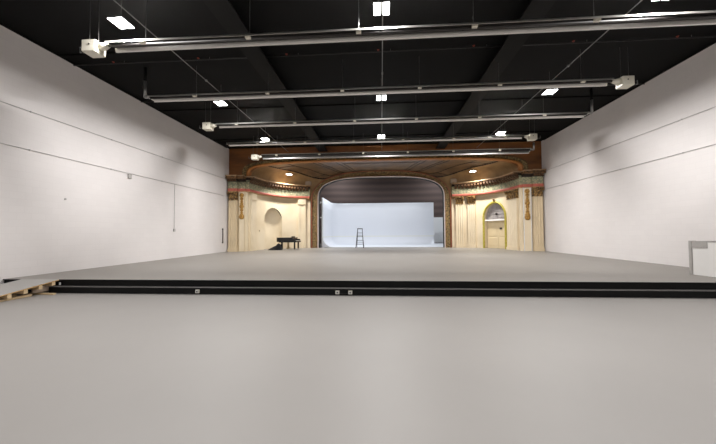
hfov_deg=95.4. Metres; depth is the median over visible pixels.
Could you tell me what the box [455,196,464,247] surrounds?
pilaster
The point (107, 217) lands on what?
wall
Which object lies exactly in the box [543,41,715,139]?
trim
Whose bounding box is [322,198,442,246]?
cyclorama
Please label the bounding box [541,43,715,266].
wall
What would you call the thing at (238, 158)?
wall
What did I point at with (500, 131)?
light
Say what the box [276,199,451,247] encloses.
wall
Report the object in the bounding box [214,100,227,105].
light
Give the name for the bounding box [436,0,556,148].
beam
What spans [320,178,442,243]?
wall
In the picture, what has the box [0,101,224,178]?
conduit
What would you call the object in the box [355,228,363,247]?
step ladder
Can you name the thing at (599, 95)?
beam
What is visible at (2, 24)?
trim
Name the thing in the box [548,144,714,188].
conduit
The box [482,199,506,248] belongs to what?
door
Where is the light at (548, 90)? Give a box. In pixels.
[542,72,557,94]
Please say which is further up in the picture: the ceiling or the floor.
the ceiling
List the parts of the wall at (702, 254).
corner post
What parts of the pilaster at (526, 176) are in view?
cornice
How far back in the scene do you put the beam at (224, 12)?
10.52 m
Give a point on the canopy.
(444, 170)
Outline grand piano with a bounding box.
[277,236,300,249]
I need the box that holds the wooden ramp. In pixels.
[0,279,58,301]
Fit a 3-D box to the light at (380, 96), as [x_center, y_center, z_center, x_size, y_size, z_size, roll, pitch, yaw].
[0.904,-5.180,12.604,0.380,0.773,0.430,0,-2,4]
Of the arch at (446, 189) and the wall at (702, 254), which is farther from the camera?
the arch at (446, 189)
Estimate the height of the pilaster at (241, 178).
5.270 m
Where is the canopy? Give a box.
[251,160,517,185]
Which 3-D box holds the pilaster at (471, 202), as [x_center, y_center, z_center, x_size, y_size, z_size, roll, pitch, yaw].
[9.105,-0.008,26.108,0.744,4.150,0.372,-2,-2,38]
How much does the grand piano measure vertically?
1.020 m
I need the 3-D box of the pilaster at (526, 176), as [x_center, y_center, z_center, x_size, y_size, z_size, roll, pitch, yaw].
[11.069,-0.743,21.182,0.550,5.270,0.480,0,-2,4]
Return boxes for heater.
[80,0,715,57]
[143,47,637,101]
[199,88,592,130]
[226,119,540,145]
[249,132,534,160]
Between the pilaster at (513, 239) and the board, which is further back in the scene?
the pilaster at (513, 239)
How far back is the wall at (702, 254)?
9.06 m
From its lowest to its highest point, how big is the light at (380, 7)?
0.773 m
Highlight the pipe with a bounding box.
[73,35,715,65]
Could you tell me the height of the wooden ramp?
0.350 m
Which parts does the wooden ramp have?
panel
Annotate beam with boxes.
[203,0,327,151]
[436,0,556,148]
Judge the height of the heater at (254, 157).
1.478 m
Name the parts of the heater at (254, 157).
plate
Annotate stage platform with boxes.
[3,244,715,297]
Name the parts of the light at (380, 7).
led panel, led panel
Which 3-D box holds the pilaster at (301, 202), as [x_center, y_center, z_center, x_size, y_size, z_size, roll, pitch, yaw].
[-4.745,0.118,27.500,0.700,4.150,0.260,0,-2,-14]
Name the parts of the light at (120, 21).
led panel, led panel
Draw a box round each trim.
[0,22,226,147]
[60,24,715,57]
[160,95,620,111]
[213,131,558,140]
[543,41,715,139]
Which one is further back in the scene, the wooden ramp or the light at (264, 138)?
the light at (264, 138)
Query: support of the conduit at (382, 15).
hanging from the ceiling
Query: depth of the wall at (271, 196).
26.59 m
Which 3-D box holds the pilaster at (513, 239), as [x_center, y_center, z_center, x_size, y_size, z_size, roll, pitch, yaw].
[10.738,-0.131,22.683,0.372,4.150,1.440,0,-2,-6]
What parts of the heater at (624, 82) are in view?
plate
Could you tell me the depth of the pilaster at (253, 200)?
23.46 m
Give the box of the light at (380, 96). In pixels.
[376,79,385,99]
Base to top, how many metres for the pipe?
0.100 m
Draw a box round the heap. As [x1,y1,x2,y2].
[268,243,282,249]
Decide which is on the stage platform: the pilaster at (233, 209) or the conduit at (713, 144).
the pilaster at (233, 209)
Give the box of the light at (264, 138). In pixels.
[261,127,269,140]
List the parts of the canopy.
cove moulding, ceiling panel, cove moulding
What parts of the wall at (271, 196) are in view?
cornice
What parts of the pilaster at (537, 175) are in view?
cornice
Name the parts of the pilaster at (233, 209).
cornice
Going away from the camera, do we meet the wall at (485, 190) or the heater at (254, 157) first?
the heater at (254, 157)
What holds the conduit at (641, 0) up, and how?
hanging from the ceiling
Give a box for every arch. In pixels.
[242,155,527,175]
[306,170,454,247]
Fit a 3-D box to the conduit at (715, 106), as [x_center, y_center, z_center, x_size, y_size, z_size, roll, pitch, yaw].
[11.045,-3.760,6.748,0.035,0.036,28.580,0,-2,4]
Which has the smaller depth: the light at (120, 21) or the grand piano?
the light at (120, 21)
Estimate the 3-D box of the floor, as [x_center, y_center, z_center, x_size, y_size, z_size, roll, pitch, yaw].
[0.029,1.729,0.854,21.870,0.200,16.420,0,-2,4]
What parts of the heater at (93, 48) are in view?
plate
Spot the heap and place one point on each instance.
(278, 246)
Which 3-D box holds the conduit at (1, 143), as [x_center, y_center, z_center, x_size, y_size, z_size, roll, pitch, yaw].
[-10.123,-2.250,8.209,0.035,0.036,28.580,0,-2,4]
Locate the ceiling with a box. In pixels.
[0,0,715,148]
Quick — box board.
[28,293,55,294]
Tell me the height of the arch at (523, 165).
1.220 m
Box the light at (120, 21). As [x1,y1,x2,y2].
[107,0,134,28]
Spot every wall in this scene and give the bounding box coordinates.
[0,25,228,283]
[229,141,541,250]
[245,176,310,250]
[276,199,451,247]
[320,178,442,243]
[450,171,521,247]
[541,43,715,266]
[688,241,715,276]
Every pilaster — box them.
[225,175,238,251]
[237,175,245,251]
[249,193,257,250]
[298,199,305,247]
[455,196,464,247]
[466,196,476,247]
[504,189,519,249]
[521,170,532,250]
[531,169,545,250]
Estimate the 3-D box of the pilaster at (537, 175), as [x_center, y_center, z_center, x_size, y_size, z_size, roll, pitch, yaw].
[11.672,-0.751,21.064,0.810,5.270,0.630,0,-2,4]
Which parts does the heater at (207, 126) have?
plate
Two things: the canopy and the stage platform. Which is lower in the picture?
the stage platform
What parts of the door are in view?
panel, panel, panel, panel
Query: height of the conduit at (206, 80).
0.405 m
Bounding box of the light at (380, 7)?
[373,0,389,15]
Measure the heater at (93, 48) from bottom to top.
1.418 m
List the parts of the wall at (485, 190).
cornice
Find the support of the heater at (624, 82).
hanging from the ceiling
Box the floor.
[0,292,715,443]
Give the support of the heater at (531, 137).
hanging from the ceiling
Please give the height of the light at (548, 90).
0.773 m
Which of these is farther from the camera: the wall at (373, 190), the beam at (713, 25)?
the wall at (373, 190)
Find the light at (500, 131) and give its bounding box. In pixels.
[496,120,505,133]
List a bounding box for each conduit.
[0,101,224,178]
[1,143,223,195]
[113,0,286,150]
[381,15,382,83]
[481,0,641,143]
[546,106,715,170]
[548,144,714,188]

